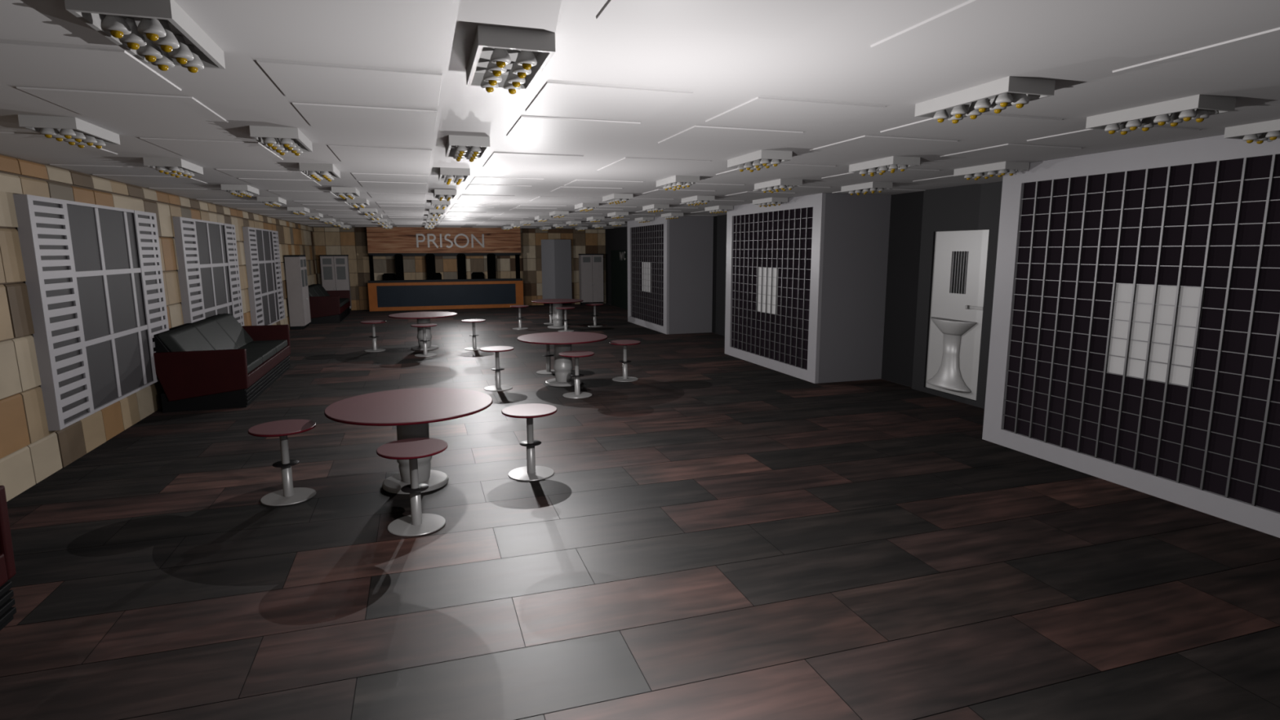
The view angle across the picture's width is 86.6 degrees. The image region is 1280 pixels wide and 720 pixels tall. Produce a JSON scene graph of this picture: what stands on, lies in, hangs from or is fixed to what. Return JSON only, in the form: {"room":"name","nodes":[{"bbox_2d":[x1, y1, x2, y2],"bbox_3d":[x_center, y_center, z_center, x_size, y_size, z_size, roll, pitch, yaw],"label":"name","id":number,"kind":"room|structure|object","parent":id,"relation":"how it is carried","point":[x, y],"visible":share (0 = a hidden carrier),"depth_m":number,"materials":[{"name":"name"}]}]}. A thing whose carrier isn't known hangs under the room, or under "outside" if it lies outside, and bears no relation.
{"room":"prison interior","nodes":[
{"label":"prison interior","id":0,"kind":"room"},
{"bbox_2d":[0,153,318,502],"bbox_3d":[-6.664,-0.935,9.643,0.182,2.830,28.500,-3,10,-18],"label":"wall","id":1,"kind":"structure","parent":0,"point":[30,453],"depth_m":6.42,"materials":[{"name":"tile"}]},
{"bbox_2d":[13,194,168,431],"bbox_3d":[-5.820,-0.624,7.467,0.100,2.100,3.080,-3,10,-18],"label":"window","id":2,"kind":"structure","parent":1,"relation":"in","point":[95,283],"depth_m":6.92,"materials":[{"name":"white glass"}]},
{"bbox_2d":[26,194,94,430],"bbox_3d":[-5.412,-0.448,6.362,0.012,2.098,0.698,-3,10,-18],"label":"shutter","id":3,"kind":"object","parent":2,"relation":"attached to","point":[55,276],"depth_m":6.31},
{"bbox_2d":[133,210,168,382],"bbox_3d":[-6.143,-0.803,8.594,0.012,2.098,0.708,-3,10,-18],"label":"shutter","id":4,"kind":"object","parent":2,"relation":"attached to","point":[146,238],"depth_m":8.47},
{"bbox_2d":[172,217,244,325],"bbox_3d":[-7.056,-1.226,11.245,0.100,2.100,3.080,-3,10,-18],"label":"window","id":5,"kind":"structure","parent":1,"relation":"in","point":[209,277],"depth_m":10.84,"materials":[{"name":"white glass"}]},
{"bbox_2d":[179,217,205,323],"bbox_3d":[-6.649,-1.050,10.140,0.012,2.098,0.698,-3,10,-18],"label":"shutter","id":6,"kind":"object","parent":5,"relation":"attached to","point":[188,248],"depth_m":10.03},
{"bbox_2d":[223,223,244,325],"bbox_3d":[-7.379,-1.406,12.372,0.012,2.098,0.708,-3,10,-18],"label":"shutter","id":7,"kind":"object","parent":5,"relation":"attached to","point":[229,233],"depth_m":12.31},
{"bbox_2d":[242,226,284,325],"bbox_3d":[-8.317,-1.840,15.097,0.100,2.100,3.080,-3,10,-18],"label":"window","id":8,"kind":"structure","parent":1,"relation":"in","point":[261,246],"depth_m":14.76,"materials":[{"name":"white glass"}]},
{"bbox_2d":[247,226,264,325],"bbox_3d":[-7.909,-1.664,13.992,0.012,2.098,0.698,-3,10,-18],"label":"shutter","id":9,"kind":"object","parent":8,"relation":"attached to","point":[253,262],"depth_m":13.87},
{"bbox_2d":[271,230,284,320],"bbox_3d":[-8.640,-2.020,16.224,0.012,2.098,0.708,-3,10,-18],"label":"shutter","id":10,"kind":"object","parent":8,"relation":"attached to","point":[275,244],"depth_m":16.17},
{"bbox_2d":[313,226,605,310],"bbox_3d":[-6.175,-3.344,24.650,10.159,2.830,0.174,-3,10,-18],"label":"wall","id":11,"kind":"structure","parent":0,"point":[353,242],"depth_m":24.45,"materials":[{"name":"tile"}]},
{"bbox_2d":[0,303,1279,719],"bbox_3d":[-1.769,0.257,11.434,10.160,0.120,28.500,-3,10,-18],"label":"floor","id":12,"kind":"structure","parent":0,"point":[713,534],"depth_m":4.33,"materials":[{"name":"brown wood"}]},
{"bbox_2d":[0,485,16,631],"bbox_3d":[-3.450,1.204,2.042,1.082,0.996,3.200,-3,10,-18],"label":"sofa","id":13,"kind":"object","parent":12,"relation":"on","point":[7,566],"visible":1,"depth_m":3.66,"materials":[{"name":"red leather"}]},
{"bbox_2d":[151,313,290,413],"bbox_3d":[-6.095,-0.085,10.124,1.082,0.996,3.200,-3,10,-18],"label":"sofa","id":14,"kind":"object","parent":12,"relation":"on","point":[215,362],"visible":0.96,"depth_m":8.77,"materials":[{"name":"red leather"}]},
{"bbox_2d":[157,325,214,351],"bbox_3d":[-5.997,-0.177,9.070,0.435,0.481,0.995,-3,10,-18],"label":"cushion","id":15,"kind":"object","parent":14,"relation":"on","point":[185,338],"depth_m":8.85,"materials":[{"name":"grey leather"}]},
{"bbox_2d":[186,319,238,350],"bbox_3d":[-6.307,-0.328,10.016,0.435,0.481,0.995,-3,10,-18],"label":"cushion","id":16,"kind":"object","parent":14,"relation":"on","point":[212,331],"depth_m":10.02,"materials":[{"name":"grey leather"}]},
{"bbox_2d":[206,313,253,348],"bbox_3d":[-6.617,-0.479,10.961,0.435,0.481,0.995,-3,10,-18],"label":"cushion","id":17,"kind":"object","parent":14,"relation":"on","point":[242,336],"depth_m":10.97,"materials":[{"name":"grey leather"}]},
{"bbox_2d":[246,356,262,373],"bbox_3d":[-5.597,0.090,9.243,0.625,0.103,0.995,-3,10,-18],"label":"seat cushion","id":18,"kind":"object","parent":14,"relation":"on","point":[255,364],"depth_m":9.44,"materials":[{"name":"grey leather"}]},
{"bbox_2d":[238,347,275,363],"bbox_3d":[-5.906,-0.061,10.189,0.625,0.103,0.995,-3,10,-18],"label":"seat cushion","id":19,"kind":"object","parent":14,"relation":"on","point":[268,354],"depth_m":10.28,"materials":[{"name":"grey leather"}]},
{"bbox_2d":[239,339,287,353],"bbox_3d":[-6.216,-0.212,11.135,0.625,0.103,0.995,-3,10,-18],"label":"seat cushion","id":20,"kind":"object","parent":14,"relation":"on","point":[281,345],"depth_m":11.12,"materials":[{"name":"grey leather"}]},
{"bbox_2d":[248,419,315,506],"bbox_3d":[-2.906,0.837,5.568,0.492,0.600,0.492,-3,10,-18],"label":"bar stool","id":21,"kind":"object","parent":12,"relation":"on","point":[288,495],"visible":1,"depth_m":5.54,"materials":[{"name":"laminate"}]},
{"bbox_2d":[284,254,311,329],"bbox_3d":[-9.084,-1.822,18.074,0.380,1.925,1.070,-3,10,-18],"label":"tall cabinet","id":22,"kind":"object","parent":12,"relation":"on","point":[295,267],"visible":1,"depth_m":17.63,"materials":[{"name":"metal"}]},
{"bbox_2d":[307,284,350,324],"bbox_3d":[-9.524,-1.756,20.601,1.082,0.996,3.200,-3,10,-18],"label":"sofa","id":23,"kind":"object","parent":12,"relation":"on","point":[326,306],"visible":0.88,"depth_m":19.24,"materials":[{"name":"red leather"}]},
{"bbox_2d":[308,286,318,296],"bbox_3d":[-9.426,-1.848,19.547,0.435,0.481,0.995,-3,10,-18],"label":"cushion","id":24,"kind":"object","parent":23,"relation":"on","point":[312,292],"depth_m":19.55,"materials":[{"name":"grey leather"}]},
{"bbox_2d":[309,284,324,296],"bbox_3d":[-9.736,-1.998,20.493,0.435,0.481,0.995,-3,10,-18],"label":"cushion","id":25,"kind":"object","parent":23,"relation":"on","point":[316,288],"depth_m":20.49,"materials":[{"name":"grey leather"}]},
{"bbox_2d":[314,284,329,296],"bbox_3d":[-10.045,-2.149,21.439,0.435,0.481,0.995,-3,10,-18],"label":"cushion","id":26,"kind":"object","parent":23,"relation":"on","point":[326,293],"depth_m":21.43,"materials":[{"name":"grey leather"}]},
{"bbox_2d":[319,254,351,311],"bbox_3d":[-10.332,-2.611,23.079,0.860,1.905,0.410,-3,10,-18],"label":"tall cabinet","id":27,"kind":"object","parent":12,"relation":"on","point":[335,269],"visible":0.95,"depth_m":22.86,"materials":[{"name":"metal"}]},
{"bbox_2d":[360,320,386,351],"bbox_3d":[-5.434,-0.488,13.873,0.492,0.600,0.492,-3,10,-18],"label":"bar stool","id":28,"kind":"object","parent":12,"relation":"on","point":[372,322],"visible":1,"depth_m":13.85,"materials":[{"name":"silver metal"}]},
{"bbox_2d":[382,273,395,279],"bbox_3d":[-8.692,-2.389,23.656,0.450,1.275,0.400,-3,10,-18],"label":"office chair","id":29,"kind":"object","parent":12,"relation":"on","point":[385,276],"visible":0.18,"depth_m":23.39,"materials":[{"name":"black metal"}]},
{"bbox_2d":[324,387,492,493],"bbox_3d":[-1.964,0.725,5.890,1.364,0.714,1.364,-3,10,-18],"label":"round table","id":30,"kind":"object","parent":12,"relation":"on","point":[411,410],"visible":0.82,"depth_m":5.78,"materials":[{"name":"laminate"}]},
{"bbox_2d":[376,437,447,536],"bbox_3d":[-1.653,0.927,4.981,0.492,0.600,0.492,-3,10,-18],"label":"bar stool","id":31,"kind":"object","parent":12,"relation":"on","point":[418,523],"visible":1,"depth_m":4.95,"materials":[{"name":"silver metal"}]},
{"bbox_2d":[388,311,457,350],"bbox_3d":[-4.502,-0.595,14.161,1.364,0.714,1.364,-3,10,-18],"label":"round table","id":32,"kind":"object","parent":12,"relation":"on","point":[422,317],"visible":0.87,"depth_m":14.04,"materials":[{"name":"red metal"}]},
{"bbox_2d":[410,323,437,356],"bbox_3d":[-4.194,-0.388,13.230,0.492,0.600,0.492,-3,10,-18],"label":"bar stool","id":33,"kind":"object","parent":12,"relation":"on","point":[424,326],"visible":1,"depth_m":13.20,"materials":[{"name":"silver metal"}]},
{"bbox_2d":[367,253,523,311],"bbox_3d":[-6.763,-2.764,23.871,5.230,1.936,0.250,-3,10,-18],"label":"service counter","id":34,"kind":"object","parent":12,"relation":"on","point":[432,293],"depth_m":23.78,"materials":[{"name":"brown wood"}]},
{"bbox_2d":[368,278,522,283],"bbox_3d":[-6.763,-2.792,23.869,5.190,0.080,0.246,-3,10,-18],"label":"countertop","id":35,"kind":"structure","parent":34,"relation":"on","point":[497,279],"depth_m":23.72,"materials":[{"name":"stone"}]},
{"bbox_2d":[461,319,485,350],"bbox_3d":[-3.440,-0.526,14.072,0.492,0.600,0.492,-3,10,-18],"label":"bar stool","id":36,"kind":"object","parent":12,"relation":"on","point":[474,347],"visible":0.97,"depth_m":14.03,"materials":[{"name":"silver metal"}]},
{"bbox_2d":[471,271,484,279],"bbox_3d":[-5.861,-2.542,24.558,0.450,1.275,0.400,-3,10,-18],"label":"office chair","id":37,"kind":"object","parent":12,"relation":"on","point":[475,275],"visible":0.2,"depth_m":24.29,"materials":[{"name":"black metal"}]},
{"bbox_2d":[480,346,514,391],"bbox_3d":[-2.096,0.124,9.997,0.492,0.600,0.492,-3,10,-18],"label":"bar stool","id":38,"kind":"object","parent":12,"relation":"on","point":[498,387],"visible":1,"depth_m":9.96,"materials":[{"name":"silver metal"}]},
{"bbox_2d":[510,305,528,329],"bbox_3d":[-3.138,-1.115,17.738,0.492,0.600,0.492,-3,10,-18],"label":"bar stool","id":39,"kind":"object","parent":12,"relation":"on","point":[519,307],"visible":1,"depth_m":17.71,"materials":[{"name":"silver metal"}]},
{"bbox_2d":[501,403,556,480],"bbox_3d":[-0.990,0.740,6.136,0.492,0.600,0.492,-3,10,-18],"label":"bar stool","id":40,"kind":"object","parent":12,"relation":"on","point":[531,472],"visible":1,"depth_m":6.11,"materials":[{"name":"silver metal"}]},
{"bbox_2d":[536,344,555,374],"bbox_3d":[-1.530,-0.090,11.319,0.492,0.600,0.492,-3,10,-18],"label":"bar stool","id":41,"kind":"object","parent":12,"relation":"on","point":[548,371],"visible":0.55,"depth_m":11.30,"materials":[{"name":"silver metal"}]},
{"bbox_2d":[542,302,553,324],"bbox_3d":[-2.494,-1.316,18.981,0.492,0.600,0.492,-3,10,-18],"label":"bar stool","id":42,"kind":"object","parent":12,"relation":"on","point":[550,313],"visible":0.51,"depth_m":18.96,"materials":[{"name":"silver metal"}]},
{"bbox_2d":[541,239,572,305],"bbox_3d":[-3.090,-3.261,25.340,1.080,2.430,0.420,-3,10,-18],"label":"locker","id":43,"kind":"object","parent":12,"relation":"on","point":[556,254],"visible":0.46,"depth_m":25.25,"materials":[{"name":"grey"}]},
{"bbox_2d":[531,298,582,328],"bbox_3d":[-2.186,-1.223,18.032,1.364,0.714,1.364,-3,10,-18],"label":"round table","id":44,"kind":"object","parent":12,"relation":"on","point":[557,317],"visible":0.96,"depth_m":17.91,"materials":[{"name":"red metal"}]},
{"bbox_2d":[517,331,607,386],"bbox_3d":[-1.176,0.001,10.385,1.364,0.714,1.364,-3,10,-18],"label":"round table","id":45,"kind":"object","parent":12,"relation":"on","point":[562,341],"visible":0.96,"depth_m":10.27,"materials":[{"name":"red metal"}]},
{"bbox_2d":[555,306,575,331],"bbox_3d":[-1.878,-1.026,17.164,0.492,0.600,0.492,-3,10,-18],"label":"bar stool","id":46,"kind":"object","parent":12,"relation":"on","point":[565,308],"visible":0.89,"depth_m":17.15,"materials":[{"name":"silver metal"}]},
{"bbox_2d":[559,351,594,398],"bbox_3d":[-0.880,0.202,9.492,0.492,0.600,0.492,-3,10,-18],"label":"bar stool","id":47,"kind":"object","parent":12,"relation":"on","point":[577,393],"visible":1,"depth_m":9.46,"materials":[{"name":"silver metal"}]},
{"bbox_2d":[578,253,604,304],"bbox_3d":[-1.845,-3.070,25.783,0.880,1.905,0.410,-3,10,-18],"label":"tall cabinet","id":48,"kind":"object","parent":12,"relation":"on","point":[590,265],"visible":1,"depth_m":25.61,"materials":[{"name":"metal"}]},
{"bbox_2d":[585,303,604,327],"bbox_3d":[-1.216,-1.209,18.288,0.492,0.600,0.492,-3,10,-18],"label":"bar stool","id":49,"kind":"object","parent":12,"relation":"on","point":[594,315],"visible":1,"depth_m":18.25,"materials":[{"name":"silver metal"}]},
{"bbox_2d":[608,339,640,382],"bbox_3d":[-0.234,0.012,10.663,0.492,0.600,0.492,-3,10,-18],"label":"bar stool","id":50,"kind":"object","parent":12,"relation":"on","point":[624,343],"visible":1,"depth_m":10.63,"materials":[{"name":"silver metal"}]},
{"bbox_2d":[626,216,713,334],"bbox_3d":[0.714,-2.293,17.981,1.198,2.828,3.240,-3,10,-18],"label":"cell","id":51,"kind":"object","parent":12,"relation":"on","point":[670,261],"visible":0.99,"depth_m":16.61,"materials":[{"name":"metal"}]},
{"bbox_2d":[630,224,663,325],"bbox_3d":[0.154,-2.256,17.804,0.018,2.477,2.774,-3,10,-18],"label":"grille","id":52,"kind":"object","parent":51,"relation":"attached to","point":[646,241],"depth_m":17.73,"materials":[{"name":"metal"}]},
{"bbox_2d":[724,192,891,383],"bbox_3d":[2.731,-1.310,11.816,1.198,2.828,3.240,-3,10,-18],"label":"cell","id":53,"kind":"object","parent":12,"relation":"on","point":[806,276],"visible":1,"depth_m":10.52,"materials":[{"name":"metal"}]},
{"bbox_2d":[730,207,813,368],"bbox_3d":[2.172,-1.273,11.639,0.018,2.477,2.774,-3,10,-18],"label":"grille","id":54,"kind":"object","parent":53,"relation":"attached to","point":[771,250],"depth_m":11.46,"materials":[{"name":"metal"}]},
{"bbox_2d":[982,134,1279,537],"bbox_3d":[4.730,-0.336,5.709,1.198,2.828,3.240,-3,10,-18],"label":"cell","id":55,"kind":"object","parent":12,"relation":"on","point":[1135,343],"visible":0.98,"depth_m":5.54,"materials":[{"name":"grey metal"}]},
{"bbox_2d":[0,0,1279,229],"bbox_3d":[-1.778,-2.652,10.968,10.360,0.128,28.700,-3,10,-18],"label":"ceiling","id":56,"kind":"structure","parent":0,"point":[632,95],"depth_m":3.55,"materials":[{"name":"paint"}]},
{"bbox_2d":[17,114,119,148],"bbox_3d":[-3.743,-1.490,4.486,0.290,0.116,0.660,-3,10,-18],"label":"ceiling light","id":57,"kind":"object","parent":56,"relation":"attached to","point":[73,131],"visible":1,"depth_m":4.29,"materials":[{"name":"paint"}]},
{"bbox_2d":[64,0,225,72],"bbox_3d":[-1.779,-1.177,2.497,0.290,0.116,0.660,-3,10,-18],"label":"ceiling light","id":58,"kind":"object","parent":56,"relation":"attached to","point":[160,33],"visible":1,"depth_m":2.39,"materials":[{"name":"paint"}]},
{"bbox_2d":[142,157,203,177],"bbox_3d":[-4.358,-1.790,6.365,0.290,0.116,0.660,-3,10,-18],"label":"ceiling light","id":59,"kind":"object","parent":56,"relation":"attached to","point":[177,167],"visible":1,"depth_m":6.15,"materials":[{"name":"paint"}]},
{"bbox_2d":[220,184,259,197],"bbox_3d":[-5.133,-2.168,8.733,0.290,0.116,0.660,-3,10,-18],"label":"ceiling light","id":60,"kind":"object","parent":56,"relation":"attached to","point":[240,190],"visible":1,"depth_m":8.51,"materials":[{"name":"paint"}]},
{"bbox_2d":[257,196,286,206],"bbox_3d":[-5.748,-2.467,10.613,0.290,0.116,0.660,-3,10,-18],"label":"ceiling light","id":61,"kind":"object","parent":56,"relation":"attached to","point":[268,201],"visible":1,"depth_m":10.37,"materials":[{"name":"paint"}]},
{"bbox_2d":[249,125,312,155],"bbox_3d":[-2.554,-1.555,4.865,0.290,0.116,0.660,-3,10,-18],"label":"ceiling light","id":62,"kind":"object","parent":56,"relation":"attached to","point":[281,140],"visible":1,"depth_m":4.64,"materials":[{"name":"paint"}]},
{"bbox_2d":[287,207,310,214],"bbox_3d":[-6.523,-2.845,12.981,0.290,0.116,0.660,-3,10,-18],"label":"ceiling light","id":63,"kind":"object","parent":56,"relation":"attached to","point":[297,211],"visible":1,"depth_m":12.74,"materials":[{"name":"paint"}]},
{"bbox_2d":[304,213,323,219],"bbox_3d":[-7.138,-3.145,14.860,0.290,0.116,0.660,-3,10,-18],"label":"ceiling light","id":64,"kind":"object","parent":56,"relation":"attached to","point":[311,215],"visible":1,"depth_m":14.61,"materials":[{"name":"paint"}]},
{"bbox_2d":[298,162,340,182],"bbox_3d":[-3.169,-1.855,6.745,0.290,0.116,0.660,-3,10,-18],"label":"ceiling light","id":65,"kind":"object","parent":56,"relation":"attached to","point":[318,171],"visible":1,"depth_m":6.50,"materials":[{"name":"paint"}]},
{"bbox_2d":[320,217,335,223],"bbox_3d":[-7.913,-3.522,17.228,0.290,0.116,0.660,-3,10,-18],"label":"ceiling light","id":66,"kind":"object","parent":56,"relation":"attached to","point":[326,220],"visible":1,"depth_m":16.94,"materials":[{"name":"paint"}]},
{"bbox_2d":[331,186,359,199],"bbox_3d":[-3.944,-2.232,9.113,0.290,0.116,0.660,-3,10,-18],"label":"ceiling light","id":67,"kind":"object","parent":56,"relation":"attached to","point":[342,192],"visible":1,"depth_m":8.84,"materials":[{"name":"paint"}]},
{"bbox_2d":[346,198,369,208],"bbox_3d":[-4.559,-2.532,10.992,0.290,0.116,0.660,-3,10,-18],"label":"ceiling light","id":68,"kind":"object","parent":56,"relation":"attached to","point":[362,202],"visible":1,"depth_m":10.71,"materials":[{"name":"paint"}]},
{"bbox_2d":[359,208,377,215],"bbox_3d":[-5.334,-2.909,13.360,0.290,0.116,0.660,-3,10,-18],"label":"ceiling light","id":69,"kind":"object","parent":56,"relation":"attached to","point":[366,211],"visible":1,"depth_m":13.08,"materials":[{"name":"paint"}]},
{"bbox_2d":[367,213,382,220],"bbox_3d":[-5.949,-3.209,15.239,0.290,0.116,0.660,-3,10,-18],"label":"ceiling light","id":70,"kind":"object","parent":56,"relation":"attached to","point":[377,216],"visible":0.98,"depth_m":14.96,"materials":[{"name":"paint"}]},
{"bbox_2d":[428,208,444,216],"bbox_3d":[-4.121,-2.975,13.746,0.290,0.116,0.660,-3,10,-18],"label":"ceiling light","id":71,"kind":"object","parent":56,"relation":"attached to","point":[433,212],"visible":1,"depth_m":13.46,"materials":[{"name":"paint"}]},
{"bbox_2d":[431,200,450,208],"bbox_3d":[-3.346,-2.597,11.378,0.290,0.116,0.660,-3,10,-18],"label":"ceiling light","id":72,"kind":"object","parent":56,"relation":"attached to","point":[437,204],"visible":1,"depth_m":11.10,"materials":[{"name":"paint"}]},
{"bbox_2d":[366,226,520,256],"bbox_3d":[-6.773,-4.135,23.737,5.120,0.971,0.485,-3,10,-18],"label":"sign","id":73,"kind":"object","parent":56,"relation":"attached to","point":[405,241],"visible":0.98,"depth_m":23.51,"materials":[{"name":"brown wood"}]},
{"bbox_2d":[433,189,457,200],"bbox_3d":[-2.731,-2.298,9.499,0.290,0.116,0.660,-3,10,-18],"label":"ceiling light","id":74,"kind":"object","parent":56,"relation":"attached to","point":[440,194],"visible":1,"depth_m":9.22,"materials":[{"name":"paint"}]},
{"bbox_2d":[438,167,470,185],"bbox_3d":[-1.956,-1.920,7.131,0.290,0.116,0.660,-3,10,-18],"label":"ceiling light","id":75,"kind":"object","parent":56,"relation":"attached to","point":[447,175],"visible":1,"depth_m":6.87,"materials":[{"name":"paint"}]},
{"bbox_2d":[444,134,489,162],"bbox_3d":[-1.341,-1.620,5.252,0.290,0.116,0.660,-3,10,-18],"label":"ceiling light","id":76,"kind":"object","parent":56,"relation":"attached to","point":[458,148],"visible":1,"depth_m":5.02,"materials":[{"name":"paint"}]},
{"bbox_2d":[466,25,555,93],"bbox_3d":[-0.566,-1.243,2.884,0.290,0.116,0.660,-3,10,-18],"label":"ceiling light","id":77,"kind":"object","parent":56,"relation":"attached to","point":[511,60],"visible":1,"depth_m":2.70,"materials":[{"name":"paint"}]},
{"bbox_2d":[534,215,551,222],"bbox_3d":[-2.347,-3.404,16.387,0.290,0.116,0.660,-3,10,-18],"label":"ceiling light","id":78,"kind":"object","parent":56,"relation":"attached to","point":[540,218],"visible":0.99,"depth_m":16.13,"materials":[{"name":"paint"}]},
{"bbox_2d":[549,210,568,217],"bbox_3d":[-1.732,-3.104,14.507,0.290,0.116,0.660,-3,10,-18],"label":"ceiling light","id":79,"kind":"object","parent":56,"relation":"attached to","point":[555,214],"visible":1,"depth_m":14.27,"materials":[{"name":"paint"}]},
{"bbox_2d":[565,221,581,226],"bbox_3d":[-1.876,-3.849,19.152,0.290,0.116,0.660,-3,10,-18],"label":"ceiling light","id":80,"kind":"object","parent":56,"relation":"attached to","point":[570,223],"visible":1,"depth_m":18.90,"materials":[{"name":"paint"}]},
{"bbox_2d":[574,202,599,211],"bbox_3d":[-0.957,-2.727,12.139,0.290,0.116,0.660,-3,10,-18],"label":"ceiling light","id":81,"kind":"object","parent":56,"relation":"attached to","point":[581,206],"visible":1,"depth_m":11.89,"materials":[{"name":"paint"}]},
{"bbox_2d":[586,216,604,222],"bbox_3d":[-1.101,-3.471,16.784,0.290,0.116,0.660,-3,10,-18],"label":"ceiling light","id":82,"kind":"object","parent":56,"relation":"attached to","point":[593,219],"visible":1,"depth_m":16.51,"materials":[{"name":"paint"}]},
{"bbox_2d":[608,221,625,226],"bbox_3d":[-0.667,-3.914,19.537,0.290,0.116,0.660,-3,10,-18],"label":"ceiling light","id":83,"kind":"object","parent":56,"relation":"attached to","point":[615,223],"visible":1,"depth_m":19.29,"materials":[{"name":"paint"}]},
{"bbox_2d":[602,193,632,204],"bbox_3d":[-0.342,-2.427,10.260,0.290,0.116,0.660,-3,10,-18],"label":"ceiling light","id":84,"kind":"object","parent":56,"relation":"attached to","point":[616,198],"visible":1,"depth_m":10.04,"materials":[{"name":"paint"}]},
{"bbox_2d":[607,212,628,218],"bbox_3d":[-0.486,-3.172,14.905,0.290,0.116,0.660,-3,10,-18],"label":"ceiling light","id":85,"kind":"object","parent":56,"relation":"attached to","point":[614,215],"visible":1,"depth_m":14.68,"materials":[{"name":"paint"}]},
{"bbox_2d":[635,217,653,222],"bbox_3d":[0.108,-3.537,17.169,0.290,0.116,0.660,-3,10,-18],"label":"ceiling light","id":86,"kind":"object","parent":56,"relation":"attached to","point":[641,220],"visible":1,"depth_m":16.92,"materials":[{"name":"paint"}]},
{"bbox_2d":[642,204,669,212],"bbox_3d":[0.289,-2.794,12.537,0.290,0.116,0.660,-3,10,-18],"label":"ceiling light","id":87,"kind":"object","parent":56,"relation":"attached to","point":[654,207],"visible":1,"depth_m":12.32,"materials":[{"name":"paint"}]},
{"bbox_2d":[661,213,683,219],"bbox_3d":[0.723,-3.237,15.290,0.290,0.116,0.660,-3,10,-18],"label":"ceiling light","id":88,"kind":"object","parent":56,"relation":"attached to","point":[668,215],"visible":1,"depth_m":15.07,"materials":[{"name":"paint"}]},
{"bbox_2d":[656,175,699,190],"bbox_3d":[0.433,-2.049,7.892,0.290,0.116,0.660,-3,10,-18],"label":"ceiling light","id":89,"kind":"object","parent":56,"relation":"attached to","point":[674,182],"visible":1,"depth_m":7.68,"materials":[{"name":"paint"}]},
{"bbox_2d":[681,195,715,205],"bbox_3d":[0.904,-2.494,10.657,0.290,0.116,0.660,-3,10,-18],"label":"ceiling light","id":90,"kind":"object","parent":56,"relation":"attached to","point":[695,200],"visible":1,"depth_m":10.44,"materials":[{"name":"paint"}]},
{"bbox_2d":[704,205,733,213],"bbox_3d":[1.498,-2.859,12.922,0.290,0.116,0.660,-3,10,-18],"label":"ceiling light","id":91,"kind":"object","parent":56,"relation":"attached to","point":[715,209],"visible":1,"depth_m":12.71,"materials":[{"name":"paint"}]},
{"bbox_2d":[727,149,792,172],"bbox_3d":[1.048,-1.750,6.013,0.290,0.116,0.660,-3,10,-18],"label":"ceiling light","id":92,"kind":"object","parent":56,"relation":"attached to","point":[758,159],"visible":1,"depth_m":5.83,"materials":[{"name":"paint"}]},
{"bbox_2d":[752,197,788,207],"bbox_3d":[2.113,-2.560,11.042,0.290,0.116,0.660,-3,10,-18],"label":"ceiling light","id":93,"kind":"object","parent":56,"relation":"attached to","point":[769,202],"visible":1,"depth_m":10.84,"materials":[{"name":"paint"}]},
{"bbox_2d":[754,178,802,193],"bbox_3d":[1.679,-2.117,8.289,0.290,0.116,0.660,-3,10,-18],"label":"ceiling light","id":94,"kind":"object","parent":56,"relation":"attached to","point":[774,185],"visible":1,"depth_m":8.10,"materials":[{"name":"paint"}]},
{"bbox_2d":[840,182,893,195],"bbox_3d":[2.888,-2.182,8.674,0.290,0.116,0.660,-3,10,-18],"label":"ceiling light","id":95,"kind":"object","parent":56,"relation":"attached to","point":[864,188],"visible":1,"depth_m":8.51,"materials":[{"name":"paint"}]},
{"bbox_2d":[848,155,919,176],"bbox_3d":[2.294,-1.817,6.410,0.290,0.116,0.660,-3,10,-18],"label":"ceiling light","id":96,"kind":"object","parent":56,"relation":"attached to","point":[880,166],"visible":1,"depth_m":6.25,"materials":[{"name":"paint"}]},
{"bbox_2d":[914,75,1055,123],"bbox_3d":[1.823,-1.372,3.645,0.290,0.116,0.660,-3,10,-18],"label":"ceiling light","id":97,"kind":"object","parent":56,"relation":"attached to","point":[996,95],"visible":1,"depth_m":3.52,"materials":[{"name":"paint"}]},
{"bbox_2d":[953,161,1029,180],"bbox_3d":[3.503,-1.882,6.795,0.290,0.116,0.660,-3,10,-18],"label":"ceiling light","id":98,"kind":"object","parent":56,"relation":"attached to","point":[999,169],"visible":1,"depth_m":6.67,"materials":[{"name":"paint"}]},
{"bbox_2d":[1085,94,1235,134],"bbox_3d":[3.069,-1.440,4.042,0.290,0.116,0.660,-3,10,-18],"label":"ceiling light","id":99,"kind":"object","parent":56,"relation":"attached to","point":[1197,107],"visible":1,"depth_m":3.93,"materials":[{"name":"paint"}]},
{"bbox_2d":[1223,119,1279,143],"bbox_3d":[4.278,-1.505,4.427,0.290,0.116,0.660,-3,10,-18],"label":"ceiling light","id":100,"kind":"object","parent":56,"relation":"attached to","point":[1259,132],"visible":1,"depth_m":4.56,"materials":[{"name":"paint"}]},
{"bbox_2d":[604,191,984,386],"bbox_3d":[3.132,-1.464,12.764,0.150,2.830,28.500,-3,10,-18],"label":"wall","id":101,"kind":"structure","parent":0,"point":[906,209],"depth_m":10.26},
{"bbox_2d":[610,250,627,309],"bbox_3d":[-0.703,-2.885,24.212,0.057,2.030,2.300,-3,10,-18],"label":"door","id":102,"kind":"structure","parent":101,"relation":"in","point":[619,259],"depth_m":24.22,"materials":[{"name":"metal"}]},
{"bbox_2d":[911,181,1002,408],"bbox_3d":[4.153,-0.871,9.053,0.216,2.828,1.380,-3,10,-18],"label":"door","id":103,"kind":"structure","parent":101,"relation":"in","point":[957,268],"depth_m":9.02,"materials":[{"name":"metal"}]},
{"bbox_2d":[930,316,977,335],"bbox_3d":[4.136,-0.443,9.105,0.172,0.195,0.800,-3,10,-18],"label":"basin","id":104,"kind":"object","parent":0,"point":[943,326],"depth_m":8.99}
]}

